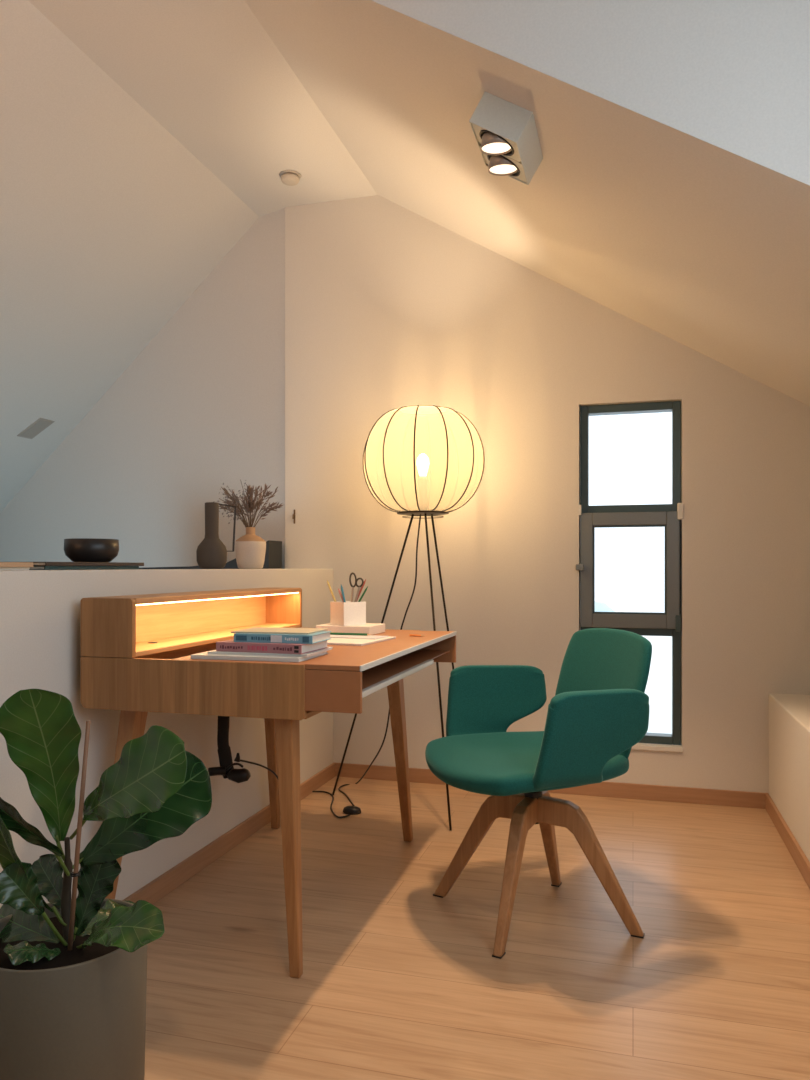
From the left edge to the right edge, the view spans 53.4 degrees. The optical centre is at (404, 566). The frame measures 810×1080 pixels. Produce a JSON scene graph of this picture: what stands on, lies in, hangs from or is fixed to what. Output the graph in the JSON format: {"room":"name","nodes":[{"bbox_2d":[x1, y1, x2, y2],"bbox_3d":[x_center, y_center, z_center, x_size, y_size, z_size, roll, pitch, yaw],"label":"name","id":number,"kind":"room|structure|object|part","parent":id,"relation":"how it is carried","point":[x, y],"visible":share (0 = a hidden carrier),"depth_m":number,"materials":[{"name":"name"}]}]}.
{"room":"home office","nodes":[
{"label":"home office","id":0,"kind":"room"},
{"bbox_2d":[0,0,258,512],"bbox_3d":[-3.243,-0.516,3.049,4.297,2.618,7.700,0,0,16],"label":"ceiling","id":1,"kind":"structure","parent":0,"point":[109,224],"depth_m":3.61,"materials":[{"name":"paint"}]},
{"bbox_2d":[17,418,54,438],"bbox_3d":[-2.174,-0.815,4.742,0.165,0.100,0.120,0,0,16],"label":"ceiling vent","id":2,"kind":"object","parent":1,"relation":"in","point":[41,424],"visible":1,"depth_m":4.73,"materials":[{"name":"grey metal"}]},
{"bbox_2d":[0,208,284,568],"bbox_3d":[-2.667,0.150,5.488,5.199,4.100,0.120,0,0,35],"label":"wall","id":3,"kind":"structure","parent":0,"point":[201,408],"depth_m":4.37,"materials":[{"name":"paint"}]},
{"bbox_2d":[0,569,332,907],"bbox_3d":[-1.202,1.104,1.286,0.253,2.192,5.420,0,0,16],"label":"wall","id":4,"kind":"structure","parent":0,"point":[40,609],"depth_m":2.27,"materials":[{"name":"white paint"}]},
{"bbox_2d":[0,567,29,569],"bbox_3d":[-1.020,0.004,1.905,0.160,0.006,0.180,0,0,16],"label":"magazine","id":5,"kind":"object","parent":4,"relation":"on","point":[1,568],"visible":1,"depth_m":1.92,"materials":[{"name":"beige paper"}]},
{"bbox_2d":[0,562,32,566],"bbox_3d":[-1.010,-0.005,1.938,0.171,0.012,0.120,0,0,14],"label":"magazine","id":6,"kind":"object","parent":5,"relation":"on","point":[2,564],"visible":0.98,"depth_m":1.92,"materials":[{"name":"beige paper"}]},
{"bbox_2d":[29,566,138,569],"bbox_3d":[-0.925,0.002,2.237,0.156,0.010,0.400,0,0,16],"label":"book","id":7,"kind":"object","parent":4,"relation":"on","point":[33,567],"visible":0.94,"depth_m":2.15,"materials":[{"name":"paper"}]},
{"bbox_2d":[33,562,143,565],"bbox_3d":[-0.924,-0.008,2.241,0.171,0.010,0.420,0,0,16],"label":"book","id":8,"kind":"object","parent":7,"relation":"on","point":[34,563],"visible":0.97,"depth_m":2.17,"materials":[{"name":"black paper"}]},
{"bbox_2d":[64,538,118,561],"bbox_3d":[-0.902,-0.047,2.319,0.149,0.066,0.149,0,0,16],"label":"bowl","id":9,"kind":"object","parent":8,"relation":"on","point":[75,549],"visible":0.92,"depth_m":2.26,"materials":[{"name":"black ceramic"}]},
{"bbox_2d":[196,502,235,568],"bbox_3d":[-0.706,-0.116,2.982,0.128,0.245,0.121,0,0,16],"label":"vase","id":10,"kind":"object","parent":4,"relation":"on","point":[211,553],"visible":1,"depth_m":2.96,"materials":[{"name":"grey ceramic"}]},
{"bbox_3d":[-0.664,-0.146,3.004,0.066,0.179,0.016,0,0,-26],"label":"handle","id":11,"kind":"part","parent":10,"relation":"part of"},
{"bbox_2d":[122,763,334,904],"bbox_3d":[-1.076,0.968,1.243,0.014,0.064,5.406,0,0,16],"label":"baseboard","id":12,"kind":"structure","parent":4,"relation":"attached to","point":[173,878],"depth_m":2.73,"materials":[{"name":"brown wood"}]},
{"bbox_2d":[235,527,265,568],"bbox_3d":[-0.630,-0.077,3.281,0.125,0.169,0.125,0,0,16],"label":"bud vase","id":13,"kind":"object","parent":4,"relation":"on","point":[250,549],"visible":1,"depth_m":3.23,"materials":[{"name":"beige ceramic"}]},
{"bbox_2d":[214,480,284,526],"bbox_3d":[-0.640,-0.246,3.281,0.284,0.224,0.145,0,0,-22],"label":"bouquet","id":14,"kind":"object","parent":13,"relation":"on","point":[251,505],"visible":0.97,"depth_m":3.27,"materials":[{"name":"brown plant"}]},
{"bbox_2d":[28,0,377,216],"bbox_3d":[-0.166,-1.785,1.164,2.653,0.060,5.750,0,0,16],"label":"ceiling","id":15,"kind":"structure","parent":0,"point":[208,72],"depth_m":2.96,"materials":[{"name":"paint"}]},
{"bbox_2d":[279,170,300,185],"bbox_3d":[-0.515,-1.738,3.607,0.100,0.034,0.100,0,0,16],"label":"smoke detector","id":16,"kind":"object","parent":15,"relation":"attached to","point":[288,177],"visible":1,"depth_m":3.58,"materials":[{"name":"white plastic"}]},
{"bbox_3d":[-0.515,-1.753,3.607,0.100,0.004,0.100,0,0,16],"label":"plate","id":17,"kind":"part","parent":16,"relation":"part of","materials":[{"name":"white plastic"}]},
{"bbox_2d":[144,776,809,1079],"bbox_3d":[-0.091,1.060,1.117,2.484,0.120,5.700,0,0,16],"label":"floor","id":18,"kind":"structure","parent":0,"point":[399,980],"depth_m":2.06,"materials":[{"name":"brown wood"}]},
{"bbox_2d":[0,898,147,1079],"bbox_3d":[-0.595,0.817,1.400,0.282,0.367,0.282,0,0,16],"label":"plant pot","id":19,"kind":"object","parent":18,"relation":"on","point":[76,1014],"visible":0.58,"depth_m":1.29,"materials":[{"name":"ceramic"}]},
{"bbox_2d":[67,720,90,950],"bbox_3d":[-0.554,0.477,1.366,0.054,0.436,0.018,0,0,16],"label":"stick","id":20,"kind":"object","parent":19,"relation":"in","point":[76,873],"visible":0.94,"depth_m":1.36,"materials":[{"name":"brown wood"}]},
{"bbox_2d":[0,689,211,965],"bbox_3d":[-0.553,0.448,1.396,0.458,0.484,0.273,0,0,16],"label":"fiddle leaf fig","id":21,"kind":"object","parent":19,"relation":"on","point":[157,789],"visible":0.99,"depth_m":1.38,"materials":[{"name":"green plant"}]},
{"bbox_3d":[-0.590,0.580,1.407,0.027,0.219,0.018,0,0,31],"label":"stem","id":22,"kind":"part","parent":21,"relation":"part of","materials":[{"name":"green plant"}]},
{"bbox_2d":[80,588,456,977],"bbox_3d":[-0.309,0.539,2.470,0.749,0.922,1.114,0,0,16],"label":"writing desk","id":23,"kind":"object","parent":18,"relation":"on","point":[136,651],"visible":0.93,"depth_m":2.01,"materials":[{"name":"brown wood"}]},
{"bbox_3d":[-0.743,0.678,2.111,0.065,0.644,0.158,0,0,36],"label":"leg","id":24,"kind":"part","parent":23,"relation":"part of","materials":[{"name":"brown wood"}]},
{"bbox_3d":[-0.670,0.284,2.547,0.012,0.117,1.033,0,0,16],"label":"panel","id":25,"kind":"part","parent":23,"relation":"part of","materials":[{"name":"brown wood"}]},
{"bbox_3d":[-0.526,0.292,1.960,0.610,0.130,0.016,0,0,16],"label":"panel","id":26,"kind":"part","parent":23,"relation":"part of","materials":[{"name":"brown wood"}]},
{"bbox_2d":[136,623,299,656],"bbox_3d":[-0.603,0.218,2.527,0.148,0.013,1.033,0,0,16],"label":"shelf","id":27,"kind":"object","parent":23,"relation":"attached to","point":[174,640],"depth_m":2.41,"materials":[{"name":"brown wood"}]},
{"bbox_2d":[208,716,250,782],"bbox_3d":[-0.549,0.573,2.663,0.134,0.249,0.194,0,0,16],"label":"cable sleeve","id":28,"kind":"object","parent":23,"relation":"hanging from","point":[226,769],"visible":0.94,"depth_m":2.60,"materials":[{"name":"black plastic"}]},
{"bbox_3d":[-0.551,0.645,2.600,0.060,0.027,0.008,0,0,0],"label":"cord","id":29,"kind":"part","parent":28,"relation":"part of","materials":[{"name":"black plastic"}]},
{"bbox_2d":[191,651,327,661],"bbox_3d":[-0.363,0.221,2.038,0.285,0.010,0.201,0,0,15],"label":"magazine","id":30,"kind":"object","parent":23,"relation":"on","point":[204,655],"visible":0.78,"depth_m":1.94,"materials":[{"name":"paper"}]},
{"bbox_2d":[207,647,332,656],"bbox_3d":[-0.339,0.212,2.050,0.262,0.007,0.190,0,0,14],"label":"magazine","id":31,"kind":"object","parent":30,"relation":"on","point":[329,648],"visible":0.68,"depth_m":1.97,"materials":[{"name":"paper"}]},
{"bbox_2d":[216,639,328,653],"bbox_3d":[-0.333,0.198,2.039,0.232,0.023,0.167,0,0,18],"label":"book","id":32,"kind":"object","parent":31,"relation":"on","point":[227,645],"visible":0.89,"depth_m":1.96,"materials":[{"name":"paper"}]},
{"bbox_2d":[234,631,331,643],"bbox_3d":[-0.307,0.175,2.035,0.208,0.021,0.137,0,0,15],"label":"book","id":33,"kind":"object","parent":32,"relation":"on","point":[321,636],"visible":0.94,"depth_m":1.97,"materials":[{"name":"paper"}]},
{"bbox_2d":[231,627,327,634],"bbox_3d":[-0.319,0.163,2.060,0.205,0.004,0.150,0,0,13],"label":"booklet","id":34,"kind":"object","parent":33,"relation":"on","point":[255,630],"visible":1,"depth_m":2.04,"materials":[{"name":"beige paper"}]},
{"bbox_3d":[-0.489,0.678,3.003,0.055,0.644,0.196,0,0,4],"label":"leg","id":35,"kind":"part","parent":23,"relation":"part of","materials":[{"name":"brown wood"}]},
{"bbox_3d":[-0.282,0.678,1.953,0.049,0.644,0.065,0,0,16],"label":"leg","id":36,"kind":"part","parent":23,"relation":"part of","materials":[{"name":"brown wood"}]},
{"bbox_3d":[-0.381,0.350,2.465,0.605,0.014,1.033,0,0,16],"label":"panel","id":37,"kind":"part","parent":23,"relation":"part of","materials":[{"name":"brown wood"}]},
{"bbox_3d":[-0.190,0.287,1.866,0.188,0.096,0.012,0,0,16],"label":"panel","id":38,"kind":"part","parent":23,"relation":"part of","materials":[{"name":"wood"}]},
{"bbox_2d":[316,623,384,634],"bbox_3d":[-0.184,0.211,2.744,0.195,0.030,0.150,0,0,19],"label":"book","id":39,"kind":"object","parent":23,"relation":"on","point":[370,628],"visible":0.63,"depth_m":2.68,"materials":[{"name":"white paper"}]},
{"bbox_2d":[330,601,365,625],"bbox_3d":[-0.193,0.156,2.731,0.088,0.078,0.088,0,0,-36],"label":"pen cup","id":40,"kind":"object","parent":39,"relation":"on","point":[348,613],"visible":0.92,"depth_m":2.70,"materials":[{"name":"white paint"}]},
{"bbox_2d":[327,580,336,601],"bbox_3d":[-0.235,0.117,2.732,0.064,0.147,0.007,0,0,15],"label":"pencil","id":41,"kind":"object","parent":40,"relation":"in","point":[329,586],"visible":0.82,"depth_m":2.73,"materials":[{"name":"paint"}]},
{"bbox_2d":[341,585,345,601],"bbox_3d":[-0.202,0.124,2.728,0.041,0.133,0.007,0,0,38],"label":"pencil","id":42,"kind":"object","parent":40,"relation":"in","point":[342,591],"visible":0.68,"depth_m":2.73,"materials":[{"name":"blue paint"}]},
{"bbox_2d":[349,572,363,601],"bbox_3d":[-0.165,0.104,2.735,0.050,0.172,0.013,0,0,-8],"label":"scissors","id":43,"kind":"object","parent":40,"relation":"in","point":[356,578],"visible":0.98,"depth_m":2.73,"materials":[{"name":"black plastic"}]},
{"bbox_3d":[-0.180,0.128,2.733,0.014,0.123,0.007,0,0,-29],"label":"blade","id":44,"kind":"part","parent":43,"relation":"part of","materials":[{"name":"metal"}]},
{"bbox_3d":[-0.177,0.044,2.735,0.026,0.052,0.006,0,0,0],"label":"handle","id":45,"kind":"part","parent":43,"relation":"part of","materials":[{"name":"black plastic"}]},
{"bbox_3d":[-0.170,0.128,2.731,0.039,0.124,0.007,0,0,-14],"label":"blade","id":46,"kind":"part","parent":43,"relation":"part of","materials":[{"name":"metal"}]},
{"bbox_3d":[-0.155,0.053,2.735,0.029,0.034,0.006,0,0,0],"label":"handle","id":47,"kind":"part","parent":43,"relation":"part of","materials":[{"name":"black plastic"}]},
{"bbox_2d":[357,579,365,599],"bbox_3d":[-0.168,0.116,2.742,0.071,0.150,0.007,0,0,3],"label":"pencil","id":48,"kind":"object","parent":40,"relation":"in","point":[365,579],"visible":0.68,"depth_m":2.74,"materials":[{"name":"red paint"}]},
{"bbox_2d":[358,586,367,601],"bbox_3d":[-0.162,0.128,2.738,0.073,0.126,0.007,0,0,-3],"label":"pencil","id":49,"kind":"object","parent":40,"relation":"in","point":[365,590],"visible":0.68,"depth_m":2.74,"materials":[{"name":"green paint"}]},
{"bbox_2d":[327,636,395,645],"bbox_3d":[-0.181,0.223,2.462,0.225,0.006,0.260,0,0,22],"label":"notepad","id":50,"kind":"object","parent":23,"relation":"on","point":[333,641],"visible":0.47,"depth_m":2.37,"materials":[{"name":"paper"}]},
{"bbox_2d":[330,635,387,638],"bbox_3d":[-0.158,0.218,2.524,0.190,0.003,0.100,0,0,24],"label":"notebook","id":51,"kind":"object","parent":50,"relation":"on","point":[331,636],"visible":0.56,"depth_m":2.51,"materials":[{"name":"paper"}]},
{"bbox_2d":[330,632,371,635],"bbox_3d":[-0.187,0.213,2.560,0.176,0.007,0.008,0,0,21],"label":"pencil","id":52,"kind":"object","parent":51,"relation":"on","point":[331,633],"visible":0.82,"depth_m":2.55,"materials":[{"name":"green paint"}]},
{"bbox_3d":[-0.019,0.678,2.874,0.054,0.644,0.178,0,0,16],"label":"leg","id":53,"kind":"part","parent":23,"relation":"part of","materials":[{"name":"brown wood"}]},
{"bbox_2d":[362,649,449,697],"bbox_3d":[-0.054,0.299,2.358,0.180,0.014,1.008,0,0,16],"label":"drawer","id":54,"kind":"object","parent":23,"relation":"on","point":[378,677],"depth_m":2.32,"materials":[{"name":"wood"}]},
{"bbox_3d":[0.088,0.287,2.848,0.188,0.096,0.012,0,0,16],"label":"panel","id":55,"kind":"part","parent":23,"relation":"part of","materials":[{"name":"wood"}]},
{"bbox_2d":[240,405,484,830],"bbox_3d":[-0.129,0.179,3.179,0.814,1.657,1.050,0,0,16],"label":"floor lamp","id":56,"kind":"object","parent":18,"relation":"on","point":[419,460],"visible":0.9,"depth_m":3.15,"materials":[{"name":"beige fabric"}]},
{"bbox_3d":[-0.402,0.833,3.146,0.307,0.349,0.839,0,0,16],"label":"cord","id":57,"kind":"part","parent":56,"relation":"part of","materials":[{"name":"black plastic"}]},
{"bbox_2d":[343,806,360,814],"bbox_3d":[-0.215,0.987,3.272,0.078,0.027,0.054,0,0,16],"label":"switch","id":58,"kind":"object","parent":56,"relation":"attached to","point":[350,810],"depth_m":3.25,"materials":[{"name":"black plastic"}]},
{"bbox_3d":[-0.141,0.389,3.433,0.397,1.218,0.009,0,0,26],"label":"leg","id":59,"kind":"part","parent":56,"relation":"part of","materials":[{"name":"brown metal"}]},
{"bbox_3d":[-0.145,0.396,3.432,0.205,1.226,0.586,0,0,-35],"label":"cord","id":60,"kind":"part","parent":56,"relation":"part of","materials":[{"name":"black plastic"}]},
{"bbox_3d":[0.074,-0.223,3.326,0.215,0.007,0.215,0,0,16],"label":"plate","id":61,"kind":"part","parent":56,"relation":"part of","materials":[{"name":"brown metal"}]},
{"bbox_3d":[0.074,-0.437,3.326,0.496,0.417,0.496,0,0,16],"label":"lamp shade","id":62,"kind":"part","parent":56,"relation":"part of","materials":[{"name":"beige fabric"}]},
{"bbox_3d":[0.128,0.389,3.167,0.009,1.217,0.273,0,0,-20],"label":"leg","id":63,"kind":"part","parent":56,"relation":"part of","materials":[{"name":"brown metal"}]},
{"bbox_3d":[0.202,0.389,3.474,0.009,1.217,0.322,0,0,35],"label":"leg","id":64,"kind":"part","parent":56,"relation":"part of","materials":[{"name":"brown metal"}]},
{"bbox_2d":[425,628,651,958],"bbox_3d":[0.367,0.593,2.302,0.586,0.815,0.629,0,0,-21],"label":"swivel armchair","id":65,"kind":"object","parent":18,"relation":"on","point":[598,710],"visible":1,"depth_m":2.23,"materials":[{"name":"teal fabric"}]},
{"bbox_3d":[0.225,0.826,2.383,0.306,0.348,0.039,0,0,30],"label":"leg","id":66,"kind":"part","parent":65,"relation":"part of","materials":[{"name":"brown wood"}]},
{"bbox_3d":[0.292,0.439,2.557,0.347,0.254,0.099,0,0,-21],"label":"armrest","id":67,"kind":"part","parent":65,"relation":"part of","materials":[{"name":"teal fabric"}]},
{"bbox_3d":[0.298,0.826,2.177,0.039,0.347,0.266,0,0,29],"label":"leg","id":68,"kind":"part","parent":65,"relation":"part of","materials":[{"name":"brown wood"}]},
{"bbox_3d":[0.329,0.549,2.280,0.601,0.096,0.601,0,0,16],"label":"seat","id":69,"kind":"part","parent":65,"relation":"part of","materials":[{"name":"teal fabric"}]},
{"bbox_3d":[0.366,0.657,2.302,0.100,0.146,0.100,0,0,16],"label":"post","id":70,"kind":"part","parent":65,"relation":"part of","materials":[{"name":"brown wood"}]},
{"bbox_3d":[0.427,0.826,2.430,0.039,0.347,0.263,0,0,25],"label":"leg","id":71,"kind":"part","parent":65,"relation":"part of","materials":[{"name":"brown wood"}]},
{"bbox_3d":[0.511,0.826,2.238,0.296,0.348,0.039,0,0,24],"label":"leg","id":72,"kind":"part","parent":65,"relation":"part of","materials":[{"name":"brown wood"}]},
{"bbox_3d":[0.483,0.439,2.064,0.347,0.254,0.099,0,0,-21],"label":"armrest","id":73,"kind":"part","parent":65,"relation":"part of","materials":[{"name":"teal fabric"}]},
{"bbox_3d":[0.564,0.373,2.379,0.163,0.374,0.411,0,0,-21],"label":"backrest","id":74,"kind":"part","parent":65,"relation":"part of","materials":[{"name":"teal fabric"}]},
{"bbox_2d":[245,0,809,406],"bbox_3d":[0.649,-1.195,2.856,2.008,1.261,1.830,0,0,16],"label":"ceiling","id":75,"kind":"structure","parent":0,"point":[707,253],"depth_m":2.55,"materials":[{"name":"paint"}]},
{"bbox_2d":[469,92,542,184],"bbox_3d":[0.294,-1.222,2.308,0.175,0.152,0.254,0,0,16],"label":"ceiling spotlight","id":76,"kind":"object","parent":75,"relation":"attached to","point":[505,133],"visible":1,"depth_m":2.22,"materials":[{"name":"grey metal"}]},
{"bbox_3d":[0.275,-1.188,2.314,0.144,0.001,0.248,32,8,14],"label":"plate","id":77,"kind":"part","parent":76,"relation":"part of","materials":[{"name":"white metal"}]},
{"bbox_2d":[285,195,809,792],"bbox_3d":[0.639,-0.352,3.696,2.484,2.905,0.220,0,0,16],"label":"wall","id":78,"kind":"structure","parent":0,"point":[388,307],"depth_m":3.63,"materials":[{"name":"white paint"}]},
{"bbox_2d":[139,540,281,568],"bbox_3d":[-0.993,1.038,3.945,0.780,2.325,0.150,0,0,16],"label":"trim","id":79,"kind":"structure","parent":78,"relation":"attached to","point":[273,554],"depth_m":3.83,"materials":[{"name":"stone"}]},
{"bbox_2d":[334,762,768,808],"bbox_3d":[0.580,0.968,3.591,1.921,0.064,0.014,0,0,16],"label":"baseboard","id":80,"kind":"structure","parent":78,"relation":"attached to","point":[418,775],"depth_m":3.47,"materials":[{"name":"brown wood"}]},
{"bbox_2d":[576,401,682,751],"bbox_3d":[0.978,0.037,3.519,0.446,1.502,0.135,0,0,16],"label":"window","id":81,"kind":"structure","parent":78,"relation":"in","point":[668,516],"depth_m":3.48,"materials":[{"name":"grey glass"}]},
{"bbox_3d":[0.767,0.002,3.531,0.034,0.027,0.043,0,0,16],"label":"handle","id":82,"kind":"part","parent":81,"relation":"part of","materials":[{"name":"grey metal"}]},
{"bbox_3d":[0.979,0.013,3.514,0.414,0.503,0.044,0,0,16],"label":"sash","id":83,"kind":"part","parent":81,"relation":"part of","materials":[{"name":"grey metal"}]},
{"bbox_3d":[0.976,0.777,3.495,0.438,0.022,0.042,0,0,16],"label":"sill","id":84,"kind":"part","parent":81,"relation":"part of","materials":[{"name":"white paint"}]},
{"bbox_2d":[347,0,809,196],"bbox_3d":[0.321,-1.229,1.972,1.858,1.152,0.050,0,0,16],"label":"ceiling","id":85,"kind":"structure","parent":0,"point":[728,81],"depth_m":1.86,"materials":[{"name":"paint"}]},
{"bbox_2d":[769,693,809,861],"bbox_3d":[0.917,0.761,0.686,0.310,0.478,5.420,0,0,16],"label":"wall","id":86,"kind":"structure","parent":0,"point":[789,714],"depth_m":2.89,"materials":[{"name":"white paint"}]},
{"bbox_2d":[765,794,809,888],"bbox_3d":[0.759,0.968,0.724,0.014,0.064,5.406,0,0,16],"label":"baseboard","id":87,"kind":"structure","parent":86,"relation":"attached to","point":[800,859],"depth_m":2.83,"materials":[{"name":"brown wood"}]},
{"label":"outside","id":88,"kind":"structure","parent":0,"visible":0},
{"bbox_2d":[643,636,671,733],"bbox_3d":[2.439,1.085,8.611,12.000,0.070,10.100,0,0,16],"label":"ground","id":89,"kind":"structure","parent":88,"point":[658,689],"depth_m":7.07,"materials":[{"name":"white"}]}
]}

